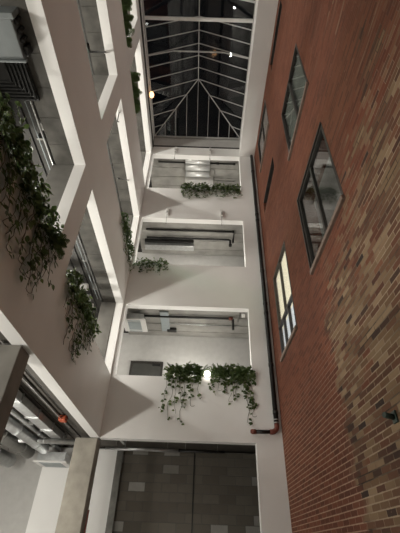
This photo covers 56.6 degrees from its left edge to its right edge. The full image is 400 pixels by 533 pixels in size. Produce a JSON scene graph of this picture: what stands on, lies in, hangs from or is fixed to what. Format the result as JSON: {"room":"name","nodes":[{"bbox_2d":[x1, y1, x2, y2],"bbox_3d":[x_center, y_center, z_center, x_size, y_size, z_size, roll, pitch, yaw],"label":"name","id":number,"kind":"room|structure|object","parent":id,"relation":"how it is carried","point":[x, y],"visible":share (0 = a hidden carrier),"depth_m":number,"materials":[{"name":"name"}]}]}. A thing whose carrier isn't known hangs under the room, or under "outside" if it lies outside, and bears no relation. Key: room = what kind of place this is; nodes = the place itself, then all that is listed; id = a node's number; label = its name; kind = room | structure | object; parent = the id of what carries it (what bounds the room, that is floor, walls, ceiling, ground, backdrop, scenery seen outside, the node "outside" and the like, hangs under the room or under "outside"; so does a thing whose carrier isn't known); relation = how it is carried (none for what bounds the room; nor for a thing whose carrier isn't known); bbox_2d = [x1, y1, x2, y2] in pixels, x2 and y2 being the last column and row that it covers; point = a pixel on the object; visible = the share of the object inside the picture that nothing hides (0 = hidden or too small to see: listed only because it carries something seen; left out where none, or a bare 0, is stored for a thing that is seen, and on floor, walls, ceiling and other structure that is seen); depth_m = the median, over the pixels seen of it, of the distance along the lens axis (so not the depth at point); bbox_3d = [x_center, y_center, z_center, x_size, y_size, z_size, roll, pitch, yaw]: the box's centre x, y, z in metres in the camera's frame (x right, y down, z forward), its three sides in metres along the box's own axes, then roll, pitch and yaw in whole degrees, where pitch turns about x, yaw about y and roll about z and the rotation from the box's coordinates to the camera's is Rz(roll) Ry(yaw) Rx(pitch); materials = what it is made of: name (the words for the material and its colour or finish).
{"room":"building atrium","nodes":[
{"label":"building atrium","id":0,"kind":"room"},
{"bbox_2d":[32,452,70,467],"bbox_3d":[-3.998,5.295,10.173,0.900,0.270,0.680,2,-38,0],"label":"air conditioner","id":1,"kind":"object","parent":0,"point":[50,459],"depth_m":9.98,"materials":[{"name":"white metal"}]},
{"bbox_2d":[40,463,64,466],"bbox_3d":[-4.002,5.395,10.095,0.580,0.010,0.400,2,-38,0],"label":"ceiling vent","id":2,"kind":"object","parent":1,"relation":"in","point":[43,464],"depth_m":10.11,"materials":[{"name":"metal"}]},
{"bbox_2d":[1,100,127,332],"bbox_3d":[-1.879,-2.848,6.633,8.790,0.109,17.000,2,-38,0],"label":"ceiling","id":3,"kind":"structure","parent":0,"point":[38,157],"depth_m":7.58,"materials":[{"name":"concrete"}]},
{"bbox_2d":[0,6,32,62],"bbox_3d":[-3.094,-3.441,5.427,1.135,0.505,0.650,2,-38,0],"label":"handler","id":4,"kind":"object","parent":3,"relation":"attached to","point":[14,48],"visible":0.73,"depth_m":5.32,"materials":[{"name":"black metal"}]},
{"bbox_2d":[0,62,39,100],"bbox_3d":[-3.071,-3.069,6.031,0.800,0.345,0.620,2,-38,0],"label":"duct","id":5,"kind":"object","parent":3,"relation":"hanging from","point":[16,79],"visible":0.82,"depth_m":5.93,"materials":[{"name":"black metal"}]},
{"bbox_2d":[25,101,101,299],"bbox_3d":[-2.933,-2.598,6.700,0.180,0.221,11.450,2,-38,0],"label":"conduit","id":6,"kind":"object","parent":3,"relation":"attached to","point":[41,136],"visible":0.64,"depth_m":7.16,"materials":[{"name":"metal"}]},
{"bbox_2d":[69,269,93,306],"bbox_3d":[-4.097,0.608,10.422,2.150,0.849,1.000,2,-38,0],"label":"duct","id":7,"kind":"object","parent":3,"relation":"hanging from","point":[86,286],"visible":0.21,"depth_m":9.97,"materials":[{"name":"white metal"}]},
{"bbox_2d":[25,447,116,532],"bbox_3d":[-3.459,6.906,9.616,2.050,3.980,0.210,2,-38,0],"label":"wall","id":8,"kind":"structure","parent":0,"point":[44,514],"depth_m":10.03,"materials":[{"name":"white paint"}]},
{"bbox_2d":[0,0,152,437],"bbox_3d":[-2.231,-5.042,6.818,0.220,11.830,14.600,2,-38,0],"label":"wall","id":9,"kind":"structure","parent":0,"point":[39,324],"depth_m":6.91,"materials":[{"name":"white paint"}]},
{"bbox_2d":[0,90,29,179],"bbox_3d":[-2.215,-1.414,4.060,0.371,1.057,0.760,2,-38,0],"label":"pothos","id":10,"kind":"object","parent":9,"relation":"attached to","point":[15,132],"visible":0.98,"depth_m":4.22,"materials":[{"name":"green plant"}]},
{"bbox_2d":[0,134,42,234],"bbox_3d":[-2.230,-1.040,4.417,0.340,1.206,0.791,2,-38,0],"label":"pothos","id":11,"kind":"object","parent":9,"relation":"attached to","point":[23,161],"visible":0.87,"depth_m":4.47,"materials":[{"name":"green plant"}]},
{"bbox_2d":[6,169,52,265],"bbox_3d":[-2.241,-0.634,4.744,0.329,1.371,0.713,2,-38,0],"label":"pothos","id":12,"kind":"object","parent":9,"relation":"attached to","point":[38,199],"visible":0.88,"depth_m":4.86,"materials":[{"name":"green plant"}]},
{"bbox_2d":[19,203,61,293],"bbox_3d":[-2.254,-0.251,5.125,0.363,1.534,0.683,2,-38,0],"label":"pothos","id":13,"kind":"object","parent":9,"relation":"attached to","point":[50,229],"visible":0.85,"depth_m":5.21,"materials":[{"name":"green plant"}]},
{"bbox_2d":[0,332,88,435],"bbox_3d":[-2.602,-0.462,3.354,0.175,0.189,14.800,2,-38,0],"label":"trim","id":14,"kind":"structure","parent":9,"relation":"attached to","point":[3,339],"depth_m":6.62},
{"bbox_2d":[31,223,63,298],"bbox_3d":[-2.251,-0.069,5.458,0.356,1.328,0.636,2,-38,0],"label":"pothos","id":15,"kind":"object","parent":9,"relation":"attached to","point":[57,241],"visible":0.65,"depth_m":5.52,"materials":[{"name":"green plant"}]},
{"bbox_2d":[0,0,114,301],"bbox_3d":[-2.594,-3.389,5.695,0.375,0.295,14.880,2,-38,0],"label":"trim","id":16,"kind":"structure","parent":9,"relation":"attached to","point":[47,110],"depth_m":6.62,"materials":[{"name":"concrete"}]},
{"bbox_2d":[48,233,69,259],"bbox_3d":[-2.267,-0.383,5.798,0.419,0.238,0.606,19,-41,-21],"label":"pothos","id":17,"kind":"object","parent":9,"relation":"attached to","point":[63,244],"visible":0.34,"depth_m":5.75,"materials":[{"name":"green plant"}]},
{"bbox_2d":[63,267,84,326],"bbox_3d":[-2.247,0.543,6.423,0.362,1.066,0.679,2,-38,0],"label":"pothos","id":18,"kind":"object","parent":9,"relation":"attached to","point":[73,279],"visible":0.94,"depth_m":6.50,"materials":[{"name":"green plant"}]},
{"bbox_2d":[63,285,92,356],"bbox_3d":[-2.285,0.987,6.760,0.344,1.352,0.808,2,-38,0],"label":"pothos","id":19,"kind":"object","parent":9,"relation":"attached to","point":[84,297],"visible":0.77,"depth_m":6.89,"materials":[{"name":"green plant"}]},
{"bbox_2d":[71,302,96,364],"bbox_3d":[-2.293,1.272,7.151,0.362,1.317,0.679,2,-38,0],"label":"pothos","id":20,"kind":"object","parent":9,"relation":"attached to","point":[88,317],"visible":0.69,"depth_m":7.25,"materials":[{"name":"green plant"}]},
{"bbox_2d":[80,317,101,354],"bbox_3d":[-2.313,1.433,7.693,0.339,0.882,0.676,-3,-38,6],"label":"pothos","id":21,"kind":"object","parent":9,"relation":"attached to","point":[92,329],"visible":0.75,"depth_m":7.77,"materials":[{"name":"green plant"}]},
{"bbox_2d":[87,43,106,53],"bbox_3d":[-2.203,-4.694,8.012,0.070,2.178,1.094,11,-39,-11],"label":"rod","id":22,"kind":"object","parent":9,"relation":"attached to","point":[88,47],"visible":1,"depth_m":7.44,"materials":[{"name":"black metal"}]},
{"bbox_2d":[80,0,132,214],"bbox_3d":[-2.485,-6.353,8.015,0.375,0.365,14.880,2,-38,0],"label":"trim","id":23,"kind":"structure","parent":9,"relation":"attached to","point":[89,8],"depth_m":9.46,"materials":[{"name":"concrete"}]},
{"bbox_2d":[120,212,129,236],"bbox_3d":[-2.193,-1.205,10.604,0.316,0.691,0.730,2,-38,0],"label":"pothos","id":24,"kind":"object","parent":9,"relation":"attached to","point":[124,220],"visible":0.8,"depth_m":10.60,"materials":[{"name":"green plant"}]},
{"bbox_2d":[121,0,132,9],"bbox_3d":[-1.985,-6.981,9.706,0.418,0.190,0.606,2,-38,0],"label":"fern","id":25,"kind":"object","parent":9,"relation":"on","point":[126,4],"visible":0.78,"depth_m":9.77,"materials":[{"name":"green plant"}]},
{"bbox_2d":[123,225,132,254],"bbox_3d":[-2.200,-0.761,11.017,0.318,0.877,0.782,2,-38,0],"label":"pothos","id":26,"kind":"object","parent":9,"relation":"attached to","point":[128,239],"visible":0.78,"depth_m":11.02,"materials":[{"name":"green plant"}]},
{"bbox_2d":[123,9,133,30],"bbox_3d":[-2.005,-6.729,10.098,0.458,0.310,0.528,2,-38,0],"label":"fern","id":27,"kind":"object","parent":9,"relation":"on","point":[127,17],"visible":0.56,"depth_m":10.02,"materials":[{"name":"green plant"}]},
{"bbox_2d":[125,28,134,47],"bbox_3d":[-2.052,-6.444,10.410,0.396,0.243,0.562,12,-39,-12],"label":"fern","id":28,"kind":"object","parent":9,"relation":"on","point":[128,39],"visible":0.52,"depth_m":10.35,"materials":[{"name":"green plant"}]},
{"bbox_2d":[127,240,134,273],"bbox_3d":[-2.210,-0.312,11.510,0.320,0.954,0.720,2,-38,0],"label":"pothos","id":29,"kind":"object","parent":9,"relation":"attached to","point":[131,248],"visible":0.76,"depth_m":11.56,"materials":[{"name":"green plant"}]},
{"bbox_2d":[130,71,140,86],"bbox_3d":[-2.029,-5.714,11.332,0.446,0.193,0.524,2,-38,0],"label":"fern","id":30,"kind":"object","parent":9,"relation":"on","point":[134,75],"visible":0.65,"depth_m":11.25,"materials":[{"name":"green plant"}]},
{"bbox_2d":[127,10,145,151],"bbox_3d":[-2.371,-9.434,10.428,0.375,0.475,14.880,2,-38,0],"label":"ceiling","id":31,"kind":"structure","parent":9,"relation":"attached to","point":[133,66],"depth_m":14.77,"materials":[{"name":"concrete"}]},
{"bbox_2d":[132,83,141,97],"bbox_3d":[-2.048,-5.511,11.612,0.430,0.243,0.453,-13,-41,19],"label":"fern","id":32,"kind":"object","parent":9,"relation":"on","point":[136,92],"visible":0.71,"depth_m":11.60,"materials":[{"name":"green plant"}]},
{"bbox_2d":[134,97,140,112],"bbox_3d":[-2.059,-5.229,11.913,0.350,0.229,0.542,11,-39,-11],"label":"fern","id":33,"kind":"object","parent":9,"relation":"on","point":[136,101],"visible":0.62,"depth_m":11.90,"materials":[{"name":"green plant"}]},
{"bbox_2d":[138,0,153,146],"bbox_3d":[-1.925,-9.746,10.491,0.045,0.098,14.580,2,-38,0],"label":"trim","id":34,"kind":"structure","parent":9,"relation":"attached to","point":[138,0],"depth_m":13.64,"materials":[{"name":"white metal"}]},
{"bbox_2d":[78,0,141,251],"bbox_3d":[-1.769,-5.839,8.975,8.790,0.109,17.000,2,-38,0],"label":"ceiling","id":35,"kind":"structure","parent":0,"point":[139,246],"depth_m":9.90,"materials":[{"name":"concrete"}]},
{"bbox_2d":[77,0,121,212],"bbox_3d":[-2.824,-5.561,9.021,0.180,0.291,11.450,2,-38,0],"label":"conduit","id":36,"kind":"object","parent":35,"relation":"attached to","point":[77,0],"visible":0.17,"depth_m":9.45,"materials":[{"name":"metal"}]},
{"bbox_2d":[0,252,250,532],"bbox_3d":[-2.004,2.501,13.366,8.830,15.620,0.199,2,-38,0],"label":"wall","id":37,"kind":"structure","parent":0,"point":[18,482],"depth_m":12.78,"materials":[{"name":"white paint"}]},
{"bbox_2d":[129,361,162,375],"bbox_3d":[-1.833,4.222,11.832,1.100,2.530,0.099,2,-38,0],"label":"door","id":38,"kind":"structure","parent":37,"relation":"in","point":[141,368],"depth_m":12.46,"materials":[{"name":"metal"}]},
{"bbox_2d":[0,340,255,453],"bbox_3d":[-1.990,0.142,4.291,8.790,0.109,17.000,2,-38,0],"label":"ceiling","id":39,"kind":"structure","parent":0,"point":[73,431],"depth_m":9.86,"materials":[{"name":"paint"}]},
{"bbox_2d":[0,447,15,467],"bbox_3d":[-5.340,4.161,8.934,0.457,0.686,3.086,-5,-39,9],"label":"duct","id":40,"kind":"object","parent":39,"relation":"hanging from","point":[7,459],"visible":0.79,"depth_m":9.69,"materials":[{"name":"metal"}]},
{"bbox_2d":[0,429,34,458],"bbox_3d":[-4.627,3.427,8.142,0.339,0.466,5.200,2,-38,0],"label":"duct","id":41,"kind":"object","parent":39,"relation":"hanging from","point":[10,441],"visible":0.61,"depth_m":9.20,"materials":[{"name":"metal"}]},
{"bbox_2d":[5,415,48,453],"bbox_3d":[-4.120,3.200,7.886,0.276,0.395,5.300,2,-38,0],"label":"duct","id":42,"kind":"object","parent":39,"relation":"hanging from","point":[13,426],"visible":0.87,"depth_m":8.59,"materials":[{"name":"metal"}]},
{"bbox_2d":[11,408,61,451],"bbox_3d":[-3.921,3.280,8.145,0.106,0.191,6.200,2,-38,0],"label":"pipe","id":43,"kind":"object","parent":39,"relation":"hanging from","point":[14,412],"visible":0.8,"depth_m":8.61,"materials":[{"name":"metal"}]},
{"bbox_2d":[13,390,66,438],"bbox_3d":[-3.561,3.253,8.047,0.300,0.190,4.000,2,-38,0],"label":"duct","id":44,"kind":"object","parent":39,"relation":"attached to","point":[22,403],"visible":0.55,"depth_m":7.89,"materials":[{"name":"metal"}]},
{"bbox_2d":[18,438,74,444],"bbox_3d":[-4.673,4.232,9.289,3.250,0.322,0.127,2,-38,0],"label":"duct","id":45,"kind":"object","parent":39,"relation":"hanging from","point":[40,440],"visible":0.56,"depth_m":9.18,"materials":[{"name":"metal"}]},
{"bbox_2d":[22,368,77,427],"bbox_3d":[-3.005,2.524,7.219,0.242,0.032,4.420,2,-38,0],"label":"conduit","id":46,"kind":"object","parent":39,"relation":"attached to","point":[23,378],"visible":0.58,"depth_m":7.25,"materials":[{"name":"metal"}]},
{"bbox_2d":[58,415,67,422],"bbox_3d":[-3.110,3.456,8.430,0.170,0.129,0.200,2,-38,0],"label":"fitting","id":47,"kind":"object","parent":39,"relation":"attached to","point":[64,418],"visible":0.9,"depth_m":8.36,"materials":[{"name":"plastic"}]},
{"bbox_2d":[105,440,178,451],"bbox_3d":[-1.514,4.694,9.756,1.910,0.290,0.084,2,-38,0],"label":"pipe","id":48,"kind":"object","parent":39,"relation":"hanging from","point":[106,447],"visible":0.85,"depth_m":9.66,"materials":[{"name":"metal"}]},
{"bbox_2d":[178,443,223,453],"bbox_3d":[0.040,4.753,9.768,1.200,0.278,0.060,2,-38,0],"label":"pipe","id":49,"kind":"object","parent":39,"relation":"hanging from","point":[185,450],"visible":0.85,"depth_m":9.68,"materials":[{"name":"metal"}]},
{"bbox_2d":[124,313,147,331],"bbox_3d":[-2.088,1.810,12.025,0.730,0.270,0.800,2,-38,0],"label":"air conditioner","id":50,"kind":"object","parent":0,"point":[136,322],"depth_m":11.83,"materials":[{"name":"white metal"}]},
{"bbox_2d":[128,322,141,329],"bbox_3d":[-2.091,1.909,11.947,0.410,0.010,0.520,2,-38,0],"label":"ceiling vent","id":51,"kind":"object","parent":50,"relation":"in","point":[131,325],"depth_m":11.95,"materials":[{"name":"metal"}]},
{"bbox_2d":[160,311,169,330],"bbox_3d":[-1.161,1.831,12.352,0.280,0.054,1.250,2,-38,0],"label":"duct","id":52,"kind":"structure","parent":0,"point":[165,325],"depth_m":12.30,"materials":[{"name":"metal"}]},
{"bbox_2d":[112,451,259,532],"bbox_3d":[-0.015,6.983,9.552,4.520,3.980,0.250,2,-38,0],"label":"wall","id":53,"kind":"structure","parent":0,"point":[155,491],"depth_m":10.04,"materials":[{"name":"tile"}]},
{"bbox_2d":[191,453,194,532],"bbox_3d":[-0.213,6.895,9.448,0.030,3.980,0.014,2,-38,0],"label":"strip","id":54,"kind":"object","parent":53,"relation":"attached to","point":[194,453],"visible":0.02,"depth_m":10.00,"materials":[{"name":"black metal"}]},
{"bbox_2d":[100,146,291,532],"bbox_3d":[-0.094,1.051,11.505,4.410,15.720,0.220,2,-38,0],"label":"wall","id":55,"kind":"structure","parent":0,"point":[132,412],"depth_m":10.28,"materials":[{"name":"white paint"}]},
{"bbox_2d":[131,257,151,272],"bbox_3d":[-1.913,-0.043,12.132,0.652,0.615,0.307,2,-38,0],"label":"pothos","id":56,"kind":"object","parent":55,"relation":"attached to","point":[142,262],"visible":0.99,"depth_m":12.13,"materials":[{"name":"green plant"}]},
{"bbox_2d":[138,0,153,141],"bbox_3d":[-2.099,-9.949,10.849,0.280,0.650,14.900,2,-38,0],"label":"trim","id":57,"kind":"structure","parent":55,"relation":"attached to","point":[140,0],"depth_m":14.02,"materials":[{"name":"white paint"}]},
{"bbox_2d":[146,257,168,274],"bbox_3d":[-1.394,0.018,12.129,0.776,0.697,0.319,2,-38,0],"label":"pothos","id":58,"kind":"object","parent":55,"relation":"attached to","point":[159,261],"visible":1,"depth_m":12.14,"materials":[{"name":"green plant"}]},
{"bbox_2d":[158,364,187,424],"bbox_3d":[-0.676,3.277,9.603,0.723,1.590,0.372,2,-38,0],"label":"pothos","id":59,"kind":"object","parent":55,"relation":"attached to","point":[169,374],"visible":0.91,"depth_m":9.71,"materials":[{"name":"green plant"}]},
{"bbox_2d":[168,360,192,376],"bbox_3d":[-0.484,2.752,9.941,0.837,0.383,0.521,2,-38,0],"label":"fern","id":60,"kind":"object","parent":55,"relation":"on","point":[187,366],"visible":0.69,"depth_m":9.88,"materials":[{"name":"green plant"}]},
{"bbox_2d":[127,308,248,337],"bbox_3d":[-0.075,1.833,12.417,4.890,0.084,2.140,2,-38,0],"label":"ceiling","id":61,"kind":"structure","parent":55,"relation":"attached to","point":[153,324],"depth_m":12.53,"materials":[{"name":"concrete"}]},
{"bbox_2d":[180,181,199,198],"bbox_3d":[-0.400,-2.936,14.421,0.830,0.951,0.341,2,-38,0],"label":"pothos","id":62,"kind":"object","parent":55,"relation":"attached to","point":[187,186],"visible":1,"depth_m":14.47,"materials":[{"name":"green plant"}]},
{"bbox_2d":[180,363,202,406],"bbox_3d":[-0.226,3.075,9.713,0.645,1.145,0.341,2,-38,0],"label":"pothos","id":63,"kind":"object","parent":55,"relation":"attached to","point":[197,377],"visible":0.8,"depth_m":9.75,"materials":[{"name":"green plant"}]},
{"bbox_2d":[140,222,243,255],"bbox_3d":[0.035,-1.157,14.759,4.890,0.084,2.140,2,-38,0],"label":"ceiling","id":64,"kind":"structure","parent":55,"relation":"attached to","point":[201,247],"depth_m":14.70,"materials":[{"name":"concrete"}]},
{"bbox_2d":[151,158,239,189],"bbox_3d":[0.150,-4.282,17.206,4.890,0.084,2.140,2,-38,0],"label":"ceiling","id":65,"kind":"structure","parent":55,"relation":"attached to","point":[163,175],"depth_m":17.18,"materials":[{"name":"concrete"}]},
{"bbox_2d":[154,145,238,148],"bbox_3d":[-0.150,-5.227,16.253,3.744,0.050,0.034,2,-38,0],"label":"trim","id":66,"kind":"structure","parent":55,"relation":"attached to","point":[154,145],"depth_m":16.24,"materials":[{"name":"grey metal"}]},
{"bbox_2d":[154,137,239,147],"bbox_3d":[-0.130,-5.408,16.621,3.880,0.730,0.280,2,-38,0],"label":"trim","id":67,"kind":"structure","parent":55,"relation":"on","point":[168,141],"depth_m":16.54,"materials":[{"name":"paint"}]},
{"bbox_2d":[185,159,209,164],"bbox_3d":[-0.095,-4.698,16.396,1.080,0.402,0.329,2,-38,0],"label":"duct","id":68,"kind":"object","parent":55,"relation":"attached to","point":[187,161],"visible":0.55,"depth_m":16.25,"materials":[{"name":"metal"}]},
{"bbox_2d":[188,363,209,377],"bbox_3d":[-0.016,2.756,9.939,0.602,0.400,0.503,-3,-38,6],"label":"fern","id":69,"kind":"object","parent":55,"relation":"on","point":[194,370],"visible":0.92,"depth_m":9.87,"materials":[{"name":"green plant"}]},
{"bbox_2d":[194,182,212,197],"bbox_3d":[0.141,-2.936,14.449,0.756,0.936,0.360,2,-38,0],"label":"pothos","id":70,"kind":"object","parent":55,"relation":"attached to","point":[203,186],"visible":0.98,"depth_m":14.46,"materials":[{"name":"green plant"}]},
{"bbox_2d":[208,365,228,394],"bbox_3d":[0.470,2.994,9.795,0.587,0.810,0.353,2,-38,0],"label":"pothos","id":71,"kind":"object","parent":55,"relation":"attached to","point":[219,367],"visible":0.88,"depth_m":9.77,"materials":[{"name":"green plant"}]},
{"bbox_2d":[211,183,227,196],"bbox_3d":[0.734,-2.890,14.412,0.734,0.957,0.353,2,-38,0],"label":"pothos","id":72,"kind":"object","parent":55,"relation":"attached to","point":[221,188],"visible":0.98,"depth_m":14.46,"materials":[{"name":"green plant"}]},
{"bbox_2d":[212,363,235,377],"bbox_3d":[0.653,2.746,9.966,0.772,0.487,0.503,2,-38,0],"label":"fern","id":73,"kind":"object","parent":55,"relation":"on","point":[214,366],"visible":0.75,"depth_m":9.91,"materials":[{"name":"green plant"}]},
{"bbox_2d":[223,364,243,404],"bbox_3d":[0.855,3.090,9.723,0.610,1.114,0.329,2,-38,0],"label":"pothos","id":74,"kind":"object","parent":55,"relation":"attached to","point":[232,379],"visible":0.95,"depth_m":9.77,"materials":[{"name":"green plant"}]},
{"bbox_2d":[226,184,241,197],"bbox_3d":[1.313,-2.926,14.443,0.688,0.783,0.355,2,-38,0],"label":"pothos","id":75,"kind":"object","parent":55,"relation":"attached to","point":[228,186],"visible":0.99,"depth_m":14.47,"materials":[{"name":"green plant"}]},
{"bbox_2d":[230,363,248,376],"bbox_3d":[1.079,2.777,9.952,0.619,0.447,0.462,2,-38,0],"label":"fern","id":76,"kind":"object","parent":55,"relation":"on","point":[238,369],"visible":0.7,"depth_m":9.86,"materials":[{"name":"green plant"}]},
{"bbox_2d":[239,366,257,424],"bbox_3d":[1.217,3.307,9.583,0.541,1.559,0.330,2,-38,0],"label":"pothos","id":77,"kind":"object","parent":55,"relation":"attached to","point":[251,375],"visible":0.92,"depth_m":9.71,"materials":[{"name":"green plant"}]},
{"bbox_2d":[250,155,278,434],"bbox_3d":[1.738,-0.328,12.375,0.711,11.130,0.166,2,-38,0],"label":"drain pipe","id":78,"kind":"object","parent":55,"relation":"attached to","point":[275,430],"visible":1,"depth_m":10.72,"materials":[{"name":"black metal"}]},
{"bbox_2d":[142,0,255,139],"bbox_3d":[0.019,-10.712,11.281,3.890,1.365,14.570,2,-38,0],"label":"skylight","id":79,"kind":"object","parent":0,"point":[199,18],"visible":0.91,"depth_m":14.29,"materials":[{"name":"metal"}]},
{"bbox_2d":[254,0,399,532],"bbox_3d":[2.399,-3.320,5.708,0.340,15.600,14.820,2,-38,0],"label":"wall","id":80,"kind":"structure","parent":0,"point":[339,372],"depth_m":5.54,"materials":[{"name":"brick"}]},
{"bbox_2d":[145,239,193,250],"bbox_3d":[-1.224,-0.890,14.905,1.950,0.279,0.420,2,-38,0],"label":"duct","id":81,"kind":"object","parent":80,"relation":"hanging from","point":[150,244],"visible":1,"depth_m":14.79,"materials":[{"name":"metal"}]},
{"bbox_2d":[144,315,233,329],"bbox_3d":[-0.502,1.769,11.938,3.198,0.480,0.120,2,-38,0],"label":"ceiling pipe","id":82,"kind":"object","parent":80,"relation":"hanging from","point":[158,316],"visible":0.86,"depth_m":12.00,"materials":[{"name":"black metal"}]},
{"bbox_2d":[147,236,231,246],"bbox_3d":[-0.424,-1.023,14.568,3.343,0.440,0.126,2,-38,0],"label":"ceiling pipe","id":83,"kind":"object","parent":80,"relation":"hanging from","point":[156,237],"visible":1,"depth_m":14.59,"materials":[{"name":"black metal"}]},
{"bbox_2d":[146,228,233,242],"bbox_3d":[-0.372,-1.222,14.523,3.434,0.180,0.583,2,-38,0],"label":"ceiling pipe","id":84,"kind":"object","parent":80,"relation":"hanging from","point":[146,228],"visible":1,"depth_m":14.33,"materials":[{"name":"black metal"}]},
{"bbox_2d":[158,161,234,164],"bbox_3d":[-0.141,-4.644,16.645,3.450,0.105,0.090,2,-38,0],"label":"ceiling pipe","id":85,"kind":"object","parent":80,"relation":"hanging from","point":[158,161],"visible":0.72,"depth_m":16.62,"materials":[{"name":"black metal"}]},
{"bbox_2d":[186,164,209,170],"bbox_3d":[-0.101,-4.483,16.672,1.080,0.402,0.329,2,-38,0],"label":"duct","id":86,"kind":"object","parent":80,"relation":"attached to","point":[190,167],"visible":0.77,"depth_m":16.52,"materials":[{"name":"metal"}]},
{"bbox_2d":[186,170,209,176],"bbox_3d":[-0.106,-4.267,16.948,1.080,0.402,0.329,2,-38,0],"label":"duct","id":87,"kind":"object","parent":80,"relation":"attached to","point":[188,173],"visible":0.77,"depth_m":16.79,"materials":[{"name":"metal"}]},
{"bbox_2d":[185,176,212,189],"bbox_3d":[-0.043,-3.770,16.979,1.300,1.058,0.100,2,-38,0],"label":"duct","id":88,"kind":"object","parent":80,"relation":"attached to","point":[209,179],"visible":0.4,"depth_m":17.06,"materials":[{"name":"metal"}]},
{"bbox_2d":[169,323,239,326],"bbox_3d":[0.071,1.954,12.440,2.550,0.038,0.040,2,-38,0],"label":"ceiling pipe","id":89,"kind":"object","parent":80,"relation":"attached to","point":[169,323],"visible":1,"depth_m":12.43,"materials":[{"name":"metal"}]},
{"bbox_2d":[239,0,277,156],"bbox_3d":[2.140,-9.370,10.294,0.618,0.440,14.598,2,-38,0],"label":"trim","id":90,"kind":"structure","parent":80,"relation":"attached to","point":[266,10],"depth_m":13.14,"materials":[{"name":"white paint"}]},
{"bbox_2d":[258,101,268,172],"bbox_3d":[2.326,-4.799,13.650,0.130,1.763,1.950,2,-38,0],"label":"sash window","id":91,"kind":"structure","parent":80,"relation":"in","point":[264,108],"depth_m":13.73,"materials":[{"name":"glass"}]},
{"bbox_2d":[263,157,273,209],"bbox_3d":[2.342,-2.616,12.127,0.210,0.596,1.896,2,-38,0],"label":"slot window","id":92,"kind":"structure","parent":80,"relation":"in","point":[271,171],"depth_m":12.26,"materials":[{"name":"brown metal"}]},
{"bbox_2d":[270,0,281,70],"bbox_3d":[2.493,-7.233,11.716,0.210,0.526,1.856,2,-38,0],"label":"slot window","id":93,"kind":"structure","parent":80,"relation":"in","point":[280,4],"depth_m":11.79,"materials":[{"name":"brown metal"}]},
{"bbox_2d":[273,242,297,361],"bbox_3d":[2.136,0.854,9.389,0.165,2.563,1.730,2,-38,0],"label":"sash window","id":94,"kind":"structure","parent":80,"relation":"in","point":[286,320],"depth_m":9.51,"materials":[{"name":"glass"}]},
{"bbox_2d":[277,253,292,327],"bbox_3d":[2.227,0.500,9.662,0.010,1.650,1.660,2,-38,0],"label":"blind","id":95,"kind":"object","parent":94,"relation":"attached to","point":[287,290],"depth_m":9.84,"materials":[{"name":"beige fabric"}]},
{"bbox_2d":[281,44,308,160],"bbox_3d":[2.296,-4.008,9.063,0.165,2.063,1.920,2,-38,0],"label":"sash window","id":96,"kind":"structure","parent":80,"relation":"in","point":[298,88],"depth_m":9.20,"materials":[{"name":"grey glass"}]},
{"bbox_2d":[285,55,305,141],"bbox_3d":[2.374,-4.043,9.085,0.010,1.960,1.850,2,-38,0],"label":"roller blind","id":97,"kind":"object","parent":96,"relation":"attached to","point":[298,81],"depth_m":9.32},
{"bbox_2d":[297,122,344,274],"bbox_3d":[2.175,-1.236,6.879,0.130,2.080,1.920,2,-38,0],"label":"sash window","id":98,"kind":"structure","parent":80,"relation":"in","point":[313,260],"depth_m":7.03,"materials":[{"name":"brown metal"}]},
{"bbox_2d":[382,410,398,423],"bbox_3d":[1.988,1.581,3.904,0.137,0.120,0.109,2,-38,0],"label":"wall bracket","id":99,"kind":"object","parent":80,"relation":"attached to","point":[393,415],"visible":1,"depth_m":3.88,"materials":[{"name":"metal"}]},
{"bbox_2d":[314,157,340,236],"bbox_3d":[3.190,-1.070,6.751,1.340,3.550,3.450,2,-38,0],"label":"wall","id":100,"kind":"structure","parent":0,"point":[330,193],"depth_m":8.65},
{"bbox_3d":[-1.159,3.521,1.793,11.100,0.200,17.600,2,-38,0],"label":"floor","id":101,"kind":"structure","parent":0,"visible":0},
{"bbox_2d":[0,345,28,442],"bbox_3d":[-2.770,2.643,3.981,0.600,3.785,0.340,2,-38,0],"label":"concrete column","id":102,"kind":"structure","parent":101,"relation":"on","point":[13,358],"depth_m":4.83,"materials":[{"name":"concrete"}]},
{"bbox_2d":[55,437,100,532],"bbox_3d":[-2.788,5.732,7.927,0.530,3.785,0.400,2,-38,0],"label":"concrete column","id":103,"kind":"structure","parent":101,"relation":"on","point":[76,498],"depth_m":8.33,"materials":[{"name":"grey concrete"}]},
{"bbox_2d":[105,450,123,532],"bbox_3d":[-2.332,6.830,9.465,0.180,3.980,0.140,2,-38,0],"label":"steel post","id":104,"kind":"object","parent":101,"relation":"on","point":[118,465],"visible":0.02,"depth_m":9.98,"materials":[{"name":"metal"}]},
{"bbox_3d":[-1.987,0.051,4.362,8.790,0.120,17.000,2,-38,0],"label":"floor","id":105,"kind":"structure","parent":0,"visible":0},
{"bbox_2d":[41,164,73,223],"bbox_3d":[-2.715,-0.537,6.420,0.435,3.300,0.500,2,-38,0],"label":"concrete column","id":106,"kind":"structure","parent":105,"relation":"on","point":[58,176],"depth_m":6.92,"materials":[{"name":"white concrete"}]},
{"bbox_2d":[94,302,115,360],"bbox_3d":[-2.796,2.463,10.255,0.435,3.300,0.320,2,-38,0],"label":"concrete column","id":107,"kind":"structure","parent":105,"relation":"on","point":[106,312],"depth_m":10.68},
{"bbox_3d":[-1.876,-2.939,6.704,8.790,0.120,17.000,2,-38,0],"label":"floor","id":108,"kind":"structure","parent":0,"visible":0},
{"bbox_2d":[92,75,108,101],"bbox_3d":[-2.606,-3.500,8.740,0.435,3.230,0.500,2,-38,0],"label":"concrete column","id":109,"kind":"structure","parent":108,"relation":"on","point":[99,81],"depth_m":9.26,"materials":[{"name":"concrete"}]},
{"bbox_2d":[123,215,132,236],"bbox_3d":[-2.686,-0.500,12.575,0.435,3.230,0.320,2,-38,0],"label":"concrete column","id":110,"kind":"structure","parent":108,"relation":"on","point":[130,217],"depth_m":13.24,"materials":[{"name":"concrete"}]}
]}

